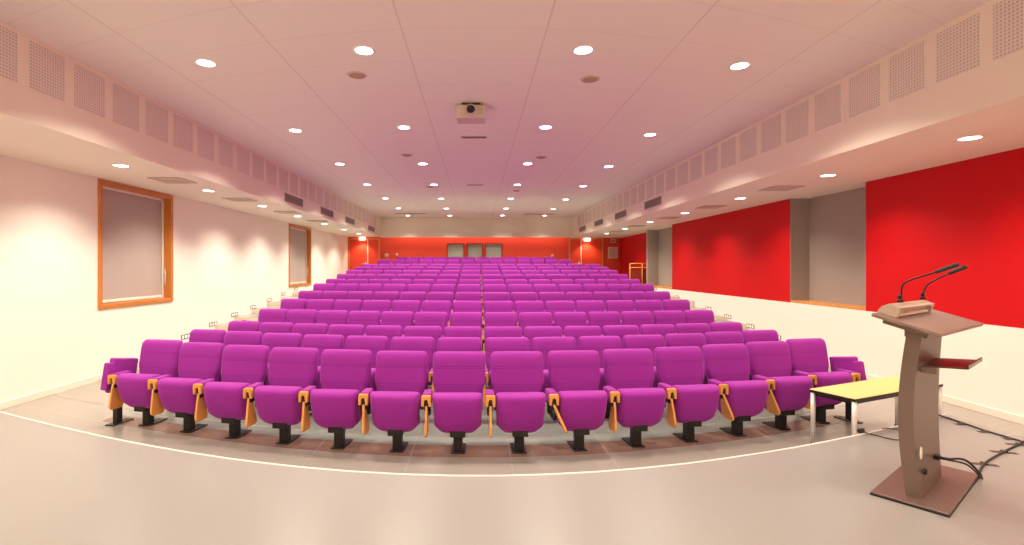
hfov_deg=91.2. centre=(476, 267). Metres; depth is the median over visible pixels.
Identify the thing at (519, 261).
seat
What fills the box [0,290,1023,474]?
floor
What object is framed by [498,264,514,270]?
seat
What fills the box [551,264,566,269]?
seat
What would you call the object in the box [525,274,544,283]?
seat
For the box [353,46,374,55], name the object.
recessed light
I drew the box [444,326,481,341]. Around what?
seat
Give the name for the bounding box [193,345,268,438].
seat
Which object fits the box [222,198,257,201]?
ceiling vent
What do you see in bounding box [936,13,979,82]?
perforated panel
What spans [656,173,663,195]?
perforated panel
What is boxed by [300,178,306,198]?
perforated panel
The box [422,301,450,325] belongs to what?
seat
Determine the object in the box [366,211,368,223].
perforated panel
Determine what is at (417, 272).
seat
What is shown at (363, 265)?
seat
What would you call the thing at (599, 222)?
ceiling vent
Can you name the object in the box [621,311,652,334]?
seat
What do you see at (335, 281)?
seat
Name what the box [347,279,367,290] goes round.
seat
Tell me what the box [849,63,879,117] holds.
perforated panel
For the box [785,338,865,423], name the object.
seat
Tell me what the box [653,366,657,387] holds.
seat cushion
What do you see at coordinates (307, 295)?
seat
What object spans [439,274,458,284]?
seat
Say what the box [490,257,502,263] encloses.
seat
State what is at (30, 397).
baseboard
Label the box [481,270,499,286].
seat
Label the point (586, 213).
perforated panel
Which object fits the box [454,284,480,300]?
seat
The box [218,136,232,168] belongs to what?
perforated panel
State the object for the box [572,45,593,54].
recessed light
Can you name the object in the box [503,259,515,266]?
seat
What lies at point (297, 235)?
roller blind
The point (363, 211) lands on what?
perforated panel
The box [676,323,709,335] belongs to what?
seat
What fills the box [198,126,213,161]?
perforated panel
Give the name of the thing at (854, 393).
table
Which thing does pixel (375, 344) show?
seat
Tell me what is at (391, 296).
seat
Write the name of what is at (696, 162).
perforated panel
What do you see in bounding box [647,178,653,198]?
perforated panel
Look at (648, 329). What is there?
seat
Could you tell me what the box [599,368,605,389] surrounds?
seat cushion
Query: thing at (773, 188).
ceiling vent
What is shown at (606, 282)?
seat
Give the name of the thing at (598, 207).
perforated panel
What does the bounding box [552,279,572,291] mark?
seat
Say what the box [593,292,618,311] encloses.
seat
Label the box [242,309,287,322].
seat
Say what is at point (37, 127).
ceiling
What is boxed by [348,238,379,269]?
door
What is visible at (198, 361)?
seat
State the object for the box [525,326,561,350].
seat
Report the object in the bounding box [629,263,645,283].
guard rail
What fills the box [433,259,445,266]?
seat
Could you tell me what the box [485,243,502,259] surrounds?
window
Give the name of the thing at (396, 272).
seat
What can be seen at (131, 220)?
roller blind
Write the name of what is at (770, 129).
perforated panel
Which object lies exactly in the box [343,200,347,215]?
perforated panel
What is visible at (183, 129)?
perforated panel
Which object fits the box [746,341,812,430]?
seat
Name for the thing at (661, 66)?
ceiling
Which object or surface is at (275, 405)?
seat cushion
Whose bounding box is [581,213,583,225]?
perforated panel
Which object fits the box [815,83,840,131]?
perforated panel
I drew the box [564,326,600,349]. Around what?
seat
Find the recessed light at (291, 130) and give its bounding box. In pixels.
[288,128,301,132]
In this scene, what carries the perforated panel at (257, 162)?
attached to the ceiling at (37, 127)
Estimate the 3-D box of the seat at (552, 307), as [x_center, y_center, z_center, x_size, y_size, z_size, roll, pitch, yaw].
[1.417,1.022,8.517,0.570,0.889,0.512,0,0,-3]
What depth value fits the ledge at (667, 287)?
16.27 m
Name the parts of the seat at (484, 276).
backrest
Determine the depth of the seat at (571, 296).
9.64 m
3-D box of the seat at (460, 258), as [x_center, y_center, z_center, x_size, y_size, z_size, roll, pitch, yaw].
[-0.873,0.021,19.977,0.574,0.889,0.526,0,0,1]
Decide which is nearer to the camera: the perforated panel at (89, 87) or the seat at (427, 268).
the perforated panel at (89, 87)
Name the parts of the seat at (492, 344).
backrest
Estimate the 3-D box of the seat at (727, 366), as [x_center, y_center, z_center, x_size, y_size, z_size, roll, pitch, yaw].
[2.611,1.256,5.102,0.573,0.889,0.526,0,0,-9]
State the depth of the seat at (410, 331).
6.74 m
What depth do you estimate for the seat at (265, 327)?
7.21 m
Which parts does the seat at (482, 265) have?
backrest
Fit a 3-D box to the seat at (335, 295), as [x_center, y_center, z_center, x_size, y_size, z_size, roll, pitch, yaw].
[-2.899,0.917,9.873,0.570,0.889,0.512,0,0,6]
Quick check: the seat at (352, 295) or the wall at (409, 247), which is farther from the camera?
the wall at (409, 247)
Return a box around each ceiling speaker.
[347,71,366,78]
[580,75,599,82]
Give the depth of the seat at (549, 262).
19.29 m
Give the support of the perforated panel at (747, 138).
attached to the ceiling at (918, 130)
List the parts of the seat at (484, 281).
backrest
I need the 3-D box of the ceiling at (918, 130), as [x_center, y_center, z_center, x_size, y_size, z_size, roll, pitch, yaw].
[5.420,-1.755,9.525,2.560,0.910,25.450,0,0,0]
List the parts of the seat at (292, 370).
armrest, floor plate, backrest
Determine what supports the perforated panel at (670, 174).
attached to the ceiling at (918, 130)
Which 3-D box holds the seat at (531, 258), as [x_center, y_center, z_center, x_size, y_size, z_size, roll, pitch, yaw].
[2.369,0.021,20.061,0.573,0.889,0.526,0,0,-2]
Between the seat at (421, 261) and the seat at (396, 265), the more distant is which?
the seat at (421, 261)
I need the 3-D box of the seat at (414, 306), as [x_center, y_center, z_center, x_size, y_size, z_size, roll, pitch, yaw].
[-1.279,1.022,8.610,0.574,0.889,0.527,0,0,3]
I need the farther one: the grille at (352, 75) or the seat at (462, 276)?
the seat at (462, 276)
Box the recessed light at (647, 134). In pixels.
[643,133,656,136]
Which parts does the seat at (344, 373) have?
armrest, floor plate, backrest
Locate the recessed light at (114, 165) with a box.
[111,164,130,167]
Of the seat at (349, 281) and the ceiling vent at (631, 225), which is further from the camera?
the ceiling vent at (631, 225)
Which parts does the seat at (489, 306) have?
backrest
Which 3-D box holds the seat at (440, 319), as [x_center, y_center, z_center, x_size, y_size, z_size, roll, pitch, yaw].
[-0.745,1.133,7.583,0.574,0.889,0.527,0,0,2]
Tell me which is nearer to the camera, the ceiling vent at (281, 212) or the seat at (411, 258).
the ceiling vent at (281, 212)
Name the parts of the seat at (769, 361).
armrest, backrest, floor plate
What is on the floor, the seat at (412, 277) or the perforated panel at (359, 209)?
the seat at (412, 277)
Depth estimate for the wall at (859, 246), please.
7.40 m
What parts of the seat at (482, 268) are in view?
backrest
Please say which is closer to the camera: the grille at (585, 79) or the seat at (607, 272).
the grille at (585, 79)
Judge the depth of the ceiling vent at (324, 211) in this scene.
13.74 m
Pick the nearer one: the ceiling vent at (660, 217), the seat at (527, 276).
the seat at (527, 276)
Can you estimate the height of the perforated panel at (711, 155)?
0.440 m
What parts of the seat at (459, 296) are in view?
backrest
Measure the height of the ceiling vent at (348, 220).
0.190 m
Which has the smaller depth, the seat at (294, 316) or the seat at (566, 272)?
the seat at (294, 316)
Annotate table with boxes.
[809,376,942,443]
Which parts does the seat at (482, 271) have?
backrest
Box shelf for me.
[921,358,975,369]
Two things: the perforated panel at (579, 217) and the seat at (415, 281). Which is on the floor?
the seat at (415, 281)
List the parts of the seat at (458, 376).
armrest, floor plate, backrest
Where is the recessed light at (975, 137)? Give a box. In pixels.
[955,135,984,140]
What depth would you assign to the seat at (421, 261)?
19.21 m
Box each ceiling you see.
[0,0,990,217]
[0,20,380,236]
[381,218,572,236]
[571,0,1023,237]
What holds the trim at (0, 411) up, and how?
attached to the stage
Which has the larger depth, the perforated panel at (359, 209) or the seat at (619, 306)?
the perforated panel at (359, 209)
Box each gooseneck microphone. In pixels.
[897,263,958,301]
[920,265,967,299]
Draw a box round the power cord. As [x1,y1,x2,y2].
[857,428,898,440]
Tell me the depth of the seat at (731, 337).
6.23 m
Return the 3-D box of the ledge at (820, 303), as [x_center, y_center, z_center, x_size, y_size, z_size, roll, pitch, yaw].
[6.091,0.638,8.520,0.358,0.040,1.810,0,0,0]
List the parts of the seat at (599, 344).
backrest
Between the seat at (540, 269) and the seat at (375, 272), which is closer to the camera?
the seat at (375, 272)
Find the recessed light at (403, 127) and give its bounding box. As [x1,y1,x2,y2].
[397,125,410,129]
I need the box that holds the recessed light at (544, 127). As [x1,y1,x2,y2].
[538,125,552,129]
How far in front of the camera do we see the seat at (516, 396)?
4.59 m
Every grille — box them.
[349,73,364,78]
[583,77,597,82]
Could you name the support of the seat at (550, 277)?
on the floor
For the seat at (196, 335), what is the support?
on the floor
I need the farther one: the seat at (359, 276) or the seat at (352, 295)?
the seat at (359, 276)
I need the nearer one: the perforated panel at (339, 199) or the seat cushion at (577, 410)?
the seat cushion at (577, 410)
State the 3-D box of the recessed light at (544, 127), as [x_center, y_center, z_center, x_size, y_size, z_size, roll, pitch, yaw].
[1.050,-2.148,7.664,0.220,0.012,0.220,0,0,0]
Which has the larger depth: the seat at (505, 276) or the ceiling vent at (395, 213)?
the ceiling vent at (395, 213)
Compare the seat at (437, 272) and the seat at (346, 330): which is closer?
the seat at (346, 330)
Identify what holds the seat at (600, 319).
on the floor
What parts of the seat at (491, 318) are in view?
backrest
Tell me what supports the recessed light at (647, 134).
in the ceiling at (661, 66)
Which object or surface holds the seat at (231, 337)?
on the floor
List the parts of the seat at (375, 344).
backrest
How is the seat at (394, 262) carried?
on the floor
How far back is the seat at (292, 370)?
4.81 m
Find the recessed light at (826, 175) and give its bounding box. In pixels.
[819,174,837,176]
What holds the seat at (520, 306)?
on the floor
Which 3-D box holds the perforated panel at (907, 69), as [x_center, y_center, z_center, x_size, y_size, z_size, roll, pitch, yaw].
[4.142,-1.880,4.819,0.016,0.440,0.408,0,0,0]
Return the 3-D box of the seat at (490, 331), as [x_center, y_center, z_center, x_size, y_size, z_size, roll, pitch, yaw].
[0.322,1.240,6.561,0.570,0.889,0.512,0,0,-1]
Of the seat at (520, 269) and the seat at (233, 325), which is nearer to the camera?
the seat at (233, 325)
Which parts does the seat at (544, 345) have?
backrest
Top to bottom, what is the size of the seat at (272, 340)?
0.889 m
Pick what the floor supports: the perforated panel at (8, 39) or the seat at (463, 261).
the seat at (463, 261)
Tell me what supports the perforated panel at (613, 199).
attached to the ceiling at (918, 130)
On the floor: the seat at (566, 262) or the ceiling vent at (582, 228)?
the seat at (566, 262)
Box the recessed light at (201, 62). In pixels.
[194,59,217,67]
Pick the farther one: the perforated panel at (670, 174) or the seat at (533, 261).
the seat at (533, 261)
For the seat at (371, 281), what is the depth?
11.78 m
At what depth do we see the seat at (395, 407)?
4.59 m
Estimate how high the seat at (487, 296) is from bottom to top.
0.889 m
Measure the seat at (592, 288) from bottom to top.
0.889 m
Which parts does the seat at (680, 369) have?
armrest, backrest, floor plate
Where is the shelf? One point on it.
(930, 363)
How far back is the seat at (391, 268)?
14.64 m
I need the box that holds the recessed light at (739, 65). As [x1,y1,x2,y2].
[728,62,750,69]
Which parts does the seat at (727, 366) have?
armrest, backrest, floor plate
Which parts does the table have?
leg, leg, leg, leg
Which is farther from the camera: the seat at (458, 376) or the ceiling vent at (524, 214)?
the ceiling vent at (524, 214)
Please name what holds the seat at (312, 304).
on the floor
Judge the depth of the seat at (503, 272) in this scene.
13.44 m
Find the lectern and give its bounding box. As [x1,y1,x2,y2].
[870,300,983,517]
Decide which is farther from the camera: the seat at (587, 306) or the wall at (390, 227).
the wall at (390, 227)
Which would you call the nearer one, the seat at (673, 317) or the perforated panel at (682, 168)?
the seat at (673, 317)
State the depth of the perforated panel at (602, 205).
16.40 m
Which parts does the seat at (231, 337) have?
backrest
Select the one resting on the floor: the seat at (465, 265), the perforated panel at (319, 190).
the seat at (465, 265)
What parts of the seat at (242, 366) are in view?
armrest, floor plate, backrest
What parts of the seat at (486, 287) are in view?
backrest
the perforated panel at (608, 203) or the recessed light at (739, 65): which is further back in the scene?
the perforated panel at (608, 203)
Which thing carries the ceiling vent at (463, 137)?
in the ceiling at (661, 66)
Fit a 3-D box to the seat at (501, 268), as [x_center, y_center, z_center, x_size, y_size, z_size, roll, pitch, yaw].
[0.879,0.420,14.265,0.574,0.889,0.527,0,0,-1]
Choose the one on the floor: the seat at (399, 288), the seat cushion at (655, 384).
the seat at (399, 288)
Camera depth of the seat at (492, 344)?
5.72 m
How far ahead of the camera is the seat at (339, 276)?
12.94 m
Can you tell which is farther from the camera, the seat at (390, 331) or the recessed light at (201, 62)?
the seat at (390, 331)
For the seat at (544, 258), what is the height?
0.889 m
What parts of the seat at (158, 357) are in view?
leg, panel, floor plate, armrest, floor plate, backrest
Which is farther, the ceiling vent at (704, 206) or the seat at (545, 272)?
the seat at (545, 272)
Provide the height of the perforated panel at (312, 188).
0.440 m
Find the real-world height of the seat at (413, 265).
0.889 m
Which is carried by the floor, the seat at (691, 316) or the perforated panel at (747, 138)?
the seat at (691, 316)
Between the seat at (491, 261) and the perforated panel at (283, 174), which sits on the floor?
the seat at (491, 261)
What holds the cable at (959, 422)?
on the stage
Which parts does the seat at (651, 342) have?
backrest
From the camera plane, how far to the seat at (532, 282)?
11.52 m
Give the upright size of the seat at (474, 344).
0.889 m
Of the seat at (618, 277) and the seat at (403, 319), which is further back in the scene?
the seat at (618, 277)
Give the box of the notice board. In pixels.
[608,247,617,257]
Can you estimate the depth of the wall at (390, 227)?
21.50 m
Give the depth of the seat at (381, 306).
8.82 m
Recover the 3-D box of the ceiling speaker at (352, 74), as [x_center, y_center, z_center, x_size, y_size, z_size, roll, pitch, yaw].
[-1.340,-2.139,5.580,0.220,0.022,0.220,0,0,0]
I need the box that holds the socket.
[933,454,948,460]
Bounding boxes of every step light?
[181,333,189,339]
[209,321,216,326]
[746,323,753,328]
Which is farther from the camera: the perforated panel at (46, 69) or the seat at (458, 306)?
the seat at (458, 306)
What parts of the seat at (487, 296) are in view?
backrest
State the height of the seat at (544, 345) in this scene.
0.889 m
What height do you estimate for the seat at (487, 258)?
0.889 m
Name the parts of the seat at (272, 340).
backrest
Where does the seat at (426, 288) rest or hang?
on the floor
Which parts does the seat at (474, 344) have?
backrest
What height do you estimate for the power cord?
0.042 m
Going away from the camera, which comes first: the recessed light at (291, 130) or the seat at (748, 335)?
the seat at (748, 335)
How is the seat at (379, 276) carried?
on the floor
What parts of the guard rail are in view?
rail, infill panel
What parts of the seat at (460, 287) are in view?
backrest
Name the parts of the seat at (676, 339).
backrest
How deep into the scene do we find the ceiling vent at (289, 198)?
11.23 m
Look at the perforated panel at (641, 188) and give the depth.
12.57 m
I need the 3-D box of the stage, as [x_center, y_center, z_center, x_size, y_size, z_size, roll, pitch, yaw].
[-0.190,1.590,1.026,9.820,0.220,8.411,0,0,0]
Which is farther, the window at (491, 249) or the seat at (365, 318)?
the window at (491, 249)
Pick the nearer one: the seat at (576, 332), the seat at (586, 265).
the seat at (576, 332)
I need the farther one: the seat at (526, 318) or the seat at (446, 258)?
the seat at (446, 258)
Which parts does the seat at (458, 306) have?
backrest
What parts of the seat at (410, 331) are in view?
backrest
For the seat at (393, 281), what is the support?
on the floor
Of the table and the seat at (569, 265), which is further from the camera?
the seat at (569, 265)
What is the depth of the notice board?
22.04 m
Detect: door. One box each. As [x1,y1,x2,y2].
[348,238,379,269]
[569,238,602,266]
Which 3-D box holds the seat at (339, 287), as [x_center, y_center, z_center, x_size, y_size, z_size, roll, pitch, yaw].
[-2.899,0.798,10.810,0.574,0.889,0.527,0,0,5]
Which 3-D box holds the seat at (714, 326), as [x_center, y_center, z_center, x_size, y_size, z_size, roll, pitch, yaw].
[3.683,1.240,7.103,0.763,0.889,0.530,0,0,-9]
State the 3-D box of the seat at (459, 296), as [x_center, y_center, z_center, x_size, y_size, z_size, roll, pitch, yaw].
[-0.201,0.917,9.469,0.570,0.889,0.512,0,0,0]
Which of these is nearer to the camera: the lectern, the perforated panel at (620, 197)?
the lectern
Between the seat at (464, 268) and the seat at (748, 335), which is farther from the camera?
the seat at (464, 268)
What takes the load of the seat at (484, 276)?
on the floor
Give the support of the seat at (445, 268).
on the floor
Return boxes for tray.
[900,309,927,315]
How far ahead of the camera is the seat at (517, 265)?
15.37 m
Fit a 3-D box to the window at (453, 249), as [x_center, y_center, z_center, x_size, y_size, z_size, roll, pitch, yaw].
[-0.943,-0.672,22.075,0.765,0.805,0.110,0,0,0]
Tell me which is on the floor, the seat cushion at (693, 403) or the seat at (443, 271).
the seat at (443, 271)
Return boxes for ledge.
[654,285,671,288]
[791,300,865,310]
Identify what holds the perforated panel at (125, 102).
attached to the ceiling at (37, 127)
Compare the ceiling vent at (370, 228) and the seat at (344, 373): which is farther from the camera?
the ceiling vent at (370, 228)
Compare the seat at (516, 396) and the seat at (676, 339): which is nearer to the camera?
the seat at (516, 396)
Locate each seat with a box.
[100,339,182,426]
[148,342,223,432]
[189,329,225,343]
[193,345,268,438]
[220,331,262,381]
[227,321,260,331]
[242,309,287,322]
[243,347,318,444]
[259,322,292,334]
[262,333,301,385]
[280,299,306,310]
[287,309,316,325]
[293,323,327,347]
[298,291,322,300]
[298,349,371,448]
[302,334,343,414]
[306,299,333,323]
[313,283,334,296]
[317,310,347,333]
[322,291,346,302]
[326,279,345,290]
[328,324,363,348]
[334,300,361,323]
[336,284,357,299]
[337,274,355,283]
[345,336,387,417]
[346,270,363,275]
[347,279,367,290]
[348,291,372,310]
[348,311,379,335]
[354,267,370,273]
[356,274,375,281]
[358,351,427,452]
[359,284,381,299]
[362,264,376,269]
[363,300,390,324]
[365,270,382,276]
[366,325,401,350]
[368,279,389,291]
[372,267,388,271]
[374,292,398,310]
[376,274,395,283]
[378,260,390,264]
[378,264,393,268]
[381,311,412,336]
[383,270,401,278]
[383,284,405,299]
[389,267,406,273]
[390,279,411,291]
[391,337,433,388]
[392,260,404,266]
[392,300,420,325]
[395,264,410,269]
[397,257,408,263]
[397,274,416,283]
[400,292,425,311]
[403,270,420,278]
[404,326,441,367]
[405,259,417,266]
[407,267,424,273]
[407,284,430,300]
[410,257,422,263]
[412,264,427,269]
[413,279,434,291]
[415,312,447,336]
[418,274,437,283]
[419,259,431,266]
[421,351,484,453]
[422,270,439,278]
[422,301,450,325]
[423,257,435,263]
[426,267,442,273]
[427,284,455,300]
[428,292,453,309]
[429,264,444,269]
[429,337,481,392]
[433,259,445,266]
[436,279,456,291]
[437,257,448,263]
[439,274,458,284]
[442,270,459,279]
[444,267,460,274]
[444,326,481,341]
[446,264,461,270]
[447,259,459,263]
[448,301,481,325]
[450,257,461,263]
[450,312,481,328]
[451,292,480,311]
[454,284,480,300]
[459,279,480,284]
[460,274,479,278]
[461,259,473,268]
[461,270,479,273]
[462,267,479,269]
[463,257,475,263]
[463,264,479,266]
[475,259,487,273]
[477,257,488,263]
[480,264,496,277]
[480,267,498,281]
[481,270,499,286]
[481,274,501,292]
[481,279,503,299]
[481,284,505,308]
[482,292,508,319]
[482,301,512,333]
[482,312,516,351]
[483,326,521,366]
[483,337,528,406]
[485,351,545,453]
[489,259,501,266]
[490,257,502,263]
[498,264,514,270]
[500,267,516,273]
[501,270,519,278]
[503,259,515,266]
[503,274,522,283]
[505,279,526,291]
[508,284,531,300]
[511,292,536,311]
[515,301,543,326]
[516,264,531,269]
[517,259,529,263]
[518,267,535,273]
[519,312,551,336]
[521,270,539,278]
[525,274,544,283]
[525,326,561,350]
[529,279,549,291]
[530,257,541,263]
[531,259,543,266]
[533,264,548,269]
[533,284,556,300]
[533,337,575,419]
[537,267,553,273]
[539,292,564,311]
[541,270,559,278]
[543,257,558,263]
[545,260,557,266]
[545,350,606,451]
[546,274,565,283]
[546,301,574,325]
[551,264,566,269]
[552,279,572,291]
[554,312,586,336]
[555,267,572,273]
[558,284,581,300]
[559,260,571,266]
[561,270,578,278]
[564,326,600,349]
[566,292,591,311]
[567,274,586,283]
[568,264,583,269]
[574,267,590,273]
[575,279,595,291]
[576,300,604,325]
[579,336,621,417]
[580,270,598,278]
[583,284,606,299]
[585,264,600,269]
[588,274,607,283]
[588,312,620,335]
[592,267,608,273]
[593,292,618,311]
[597,279,617,291]
[600,270,617,278]
[603,325,638,348]
[603,348,665,447]
[606,300,633,324]
[607,284,630,299]
[609,274,627,283]
[619,279,639,291]
[620,291,644,310]
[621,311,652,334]
[623,335,664,387]
[631,284,653,299]
[635,300,662,323]
[640,324,675,346]
[645,291,670,305]
[653,310,684,329]
[655,346,719,442]
[663,299,689,320]
[665,333,705,383]
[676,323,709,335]
[684,310,714,324]
[702,344,768,436]
[705,331,749,379]
[709,322,742,332]
[742,330,778,345]
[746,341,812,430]
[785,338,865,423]
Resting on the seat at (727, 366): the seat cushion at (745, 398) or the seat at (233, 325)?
the seat cushion at (745, 398)
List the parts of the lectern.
post, plate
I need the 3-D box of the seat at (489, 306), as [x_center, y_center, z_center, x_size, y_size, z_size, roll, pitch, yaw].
[0.339,1.022,8.483,0.574,0.889,0.527,0,0,-1]
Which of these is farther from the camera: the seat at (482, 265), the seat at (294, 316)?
the seat at (482, 265)
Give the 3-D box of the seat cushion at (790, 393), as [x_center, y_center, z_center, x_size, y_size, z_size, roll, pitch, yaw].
[3.223,1.324,5.219,0.449,0.388,0.300,0,0,-10]
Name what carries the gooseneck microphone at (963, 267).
on the lectern
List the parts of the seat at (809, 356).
armrest, backrest, floor plate, armrest, panel, leg, floor plate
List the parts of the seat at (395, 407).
armrest, floor plate, backrest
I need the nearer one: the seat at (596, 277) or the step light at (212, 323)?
the step light at (212, 323)
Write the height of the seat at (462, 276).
0.889 m
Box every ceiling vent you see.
[147,177,196,183]
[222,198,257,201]
[274,211,300,213]
[284,192,302,206]
[306,220,327,221]
[321,207,332,217]
[346,216,354,224]
[368,225,374,231]
[395,213,425,213]
[460,136,486,138]
[467,184,483,185]
[524,214,554,214]
[579,225,585,231]
[594,218,602,226]
[615,209,625,219]
[627,225,647,226]
[644,195,661,209]
[656,217,679,218]
[695,205,726,208]
[758,186,804,190]
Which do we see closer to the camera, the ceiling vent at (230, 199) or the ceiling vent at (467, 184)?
the ceiling vent at (230, 199)
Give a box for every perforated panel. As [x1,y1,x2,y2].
[0,26,17,82]
[28,40,64,101]
[74,63,104,117]
[113,83,138,131]
[146,100,167,142]
[174,114,192,152]
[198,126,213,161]
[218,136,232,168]
[236,146,248,175]
[252,154,263,181]
[266,161,275,186]
[279,167,287,191]
[290,173,297,195]
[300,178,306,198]
[309,182,315,202]
[317,187,322,205]
[325,191,329,207]
[331,194,336,210]
[338,197,341,212]
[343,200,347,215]
[349,203,352,217]
[354,205,356,218]
[358,207,361,220]
[362,209,365,222]
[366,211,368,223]
[370,213,372,225]
[373,215,375,226]
[578,215,580,226]
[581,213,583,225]
[585,211,587,223]
[588,209,591,222]
[592,207,595,220]
[597,205,599,218]
[601,203,604,217]
[606,200,610,215]
[612,197,615,212]
[617,194,622,210]
[624,191,628,207]
[631,187,636,205]
[638,182,644,202]
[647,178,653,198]
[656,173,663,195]
[666,167,674,191]
[678,161,687,186]
[690,154,701,181]
[705,146,717,175]
[721,136,735,168]
[740,126,755,161]
[761,114,779,152]
[786,100,807,142]
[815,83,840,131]
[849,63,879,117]
[889,40,925,101]
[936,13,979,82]
[993,0,1023,59]
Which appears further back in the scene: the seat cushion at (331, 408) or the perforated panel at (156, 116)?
the perforated panel at (156, 116)
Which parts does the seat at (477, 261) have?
backrest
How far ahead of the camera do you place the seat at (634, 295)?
9.79 m
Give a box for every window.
[98,179,172,308]
[289,224,310,286]
[447,243,463,258]
[467,243,482,258]
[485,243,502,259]
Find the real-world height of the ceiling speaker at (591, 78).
0.022 m
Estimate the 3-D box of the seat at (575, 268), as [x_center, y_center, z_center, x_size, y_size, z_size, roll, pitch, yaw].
[3.040,0.420,14.374,0.574,0.889,0.527,0,0,-4]
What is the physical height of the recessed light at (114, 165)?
0.012 m
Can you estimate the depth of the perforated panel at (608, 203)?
15.72 m
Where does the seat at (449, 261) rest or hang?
on the floor
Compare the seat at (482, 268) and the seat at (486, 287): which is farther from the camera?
the seat at (482, 268)
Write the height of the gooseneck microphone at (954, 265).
0.261 m
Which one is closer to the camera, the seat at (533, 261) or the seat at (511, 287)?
the seat at (511, 287)
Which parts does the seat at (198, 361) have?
armrest, floor plate, backrest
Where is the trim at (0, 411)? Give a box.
[0,411,945,475]
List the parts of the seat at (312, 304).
backrest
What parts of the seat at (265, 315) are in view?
backrest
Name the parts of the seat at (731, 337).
backrest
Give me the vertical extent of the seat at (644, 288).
0.889 m
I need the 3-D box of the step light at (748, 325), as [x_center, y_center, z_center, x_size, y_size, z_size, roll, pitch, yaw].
[5.904,1.264,10.804,0.012,0.084,0.300,0,0,0]
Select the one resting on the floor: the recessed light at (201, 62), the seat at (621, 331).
the seat at (621, 331)
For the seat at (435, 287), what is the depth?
10.60 m
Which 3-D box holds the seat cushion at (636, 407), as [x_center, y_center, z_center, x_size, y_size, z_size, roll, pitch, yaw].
[1.524,1.324,4.714,0.449,0.388,0.300,0,0,-6]
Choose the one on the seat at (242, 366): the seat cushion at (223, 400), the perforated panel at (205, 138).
the seat cushion at (223, 400)
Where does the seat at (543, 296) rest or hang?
on the floor
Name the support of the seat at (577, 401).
on the floor
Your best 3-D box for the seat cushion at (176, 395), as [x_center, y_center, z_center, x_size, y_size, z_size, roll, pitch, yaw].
[-3.007,1.324,5.141,0.449,0.388,0.300,0,0,10]
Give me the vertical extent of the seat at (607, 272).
0.889 m
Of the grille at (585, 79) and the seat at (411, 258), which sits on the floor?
the seat at (411, 258)
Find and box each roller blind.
[103,189,160,299]
[290,228,305,282]
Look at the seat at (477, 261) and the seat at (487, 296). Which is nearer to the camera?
the seat at (487, 296)
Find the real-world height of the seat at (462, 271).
0.889 m
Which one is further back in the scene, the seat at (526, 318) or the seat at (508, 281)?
the seat at (508, 281)
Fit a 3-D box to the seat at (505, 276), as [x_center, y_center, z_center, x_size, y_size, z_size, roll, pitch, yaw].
[0.879,0.611,12.338,0.574,0.889,0.527,0,0,-1]
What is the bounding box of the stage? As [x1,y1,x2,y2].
[0,412,1023,544]
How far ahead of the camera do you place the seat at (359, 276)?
12.83 m
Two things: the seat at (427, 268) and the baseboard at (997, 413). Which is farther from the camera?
the seat at (427, 268)
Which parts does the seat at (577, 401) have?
armrest, backrest, floor plate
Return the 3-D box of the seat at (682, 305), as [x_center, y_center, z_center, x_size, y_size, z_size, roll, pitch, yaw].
[3.655,1.022,8.850,0.751,0.889,0.522,0,0,-7]
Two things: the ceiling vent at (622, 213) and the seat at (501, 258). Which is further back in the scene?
the seat at (501, 258)
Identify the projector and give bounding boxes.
[456,103,485,123]
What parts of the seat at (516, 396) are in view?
armrest, backrest, floor plate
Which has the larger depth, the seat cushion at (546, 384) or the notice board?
the notice board
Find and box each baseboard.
[0,374,102,409]
[830,367,1023,424]
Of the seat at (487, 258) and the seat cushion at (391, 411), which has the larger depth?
the seat at (487, 258)
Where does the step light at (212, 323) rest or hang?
attached to the wall at (54, 332)
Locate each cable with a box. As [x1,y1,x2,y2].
[939,414,1021,441]
[949,441,1023,479]
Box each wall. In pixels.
[0,155,347,401]
[348,237,619,273]
[620,147,1023,415]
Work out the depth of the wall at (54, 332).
7.32 m
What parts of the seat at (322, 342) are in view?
backrest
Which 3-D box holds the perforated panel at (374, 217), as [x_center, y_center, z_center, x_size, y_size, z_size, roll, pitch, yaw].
[-4.142,-1.880,20.233,0.016,0.440,0.502,0,0,0]
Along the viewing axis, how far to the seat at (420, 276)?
12.58 m
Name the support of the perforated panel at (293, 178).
attached to the ceiling at (37, 127)
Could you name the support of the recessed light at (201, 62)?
in the ceiling at (661, 66)
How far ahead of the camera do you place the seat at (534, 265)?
15.39 m
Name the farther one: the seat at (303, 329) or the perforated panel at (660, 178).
the perforated panel at (660, 178)
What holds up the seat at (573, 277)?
on the floor
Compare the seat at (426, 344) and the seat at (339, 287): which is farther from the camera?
the seat at (339, 287)
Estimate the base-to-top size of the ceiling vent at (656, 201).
0.190 m
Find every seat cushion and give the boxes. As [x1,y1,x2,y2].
[117,373,160,408]
[158,377,206,413]
[203,382,250,419]
[254,386,302,424]
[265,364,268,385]
[310,389,360,428]
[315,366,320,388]
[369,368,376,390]
[370,391,419,431]
[433,392,481,432]
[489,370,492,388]
[496,392,545,432]
[541,370,550,401]
[557,390,606,430]
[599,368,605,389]
[616,388,665,427]
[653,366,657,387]
[673,384,719,422]
[717,380,768,417]
[764,376,812,411]
[811,371,851,405]
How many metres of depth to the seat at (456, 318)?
7.66 m
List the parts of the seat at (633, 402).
armrest, backrest, floor plate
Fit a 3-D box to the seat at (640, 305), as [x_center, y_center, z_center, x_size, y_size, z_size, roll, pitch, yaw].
[3.037,1.022,8.725,0.574,0.889,0.526,0,0,-6]
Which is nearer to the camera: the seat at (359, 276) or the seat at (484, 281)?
the seat at (484, 281)

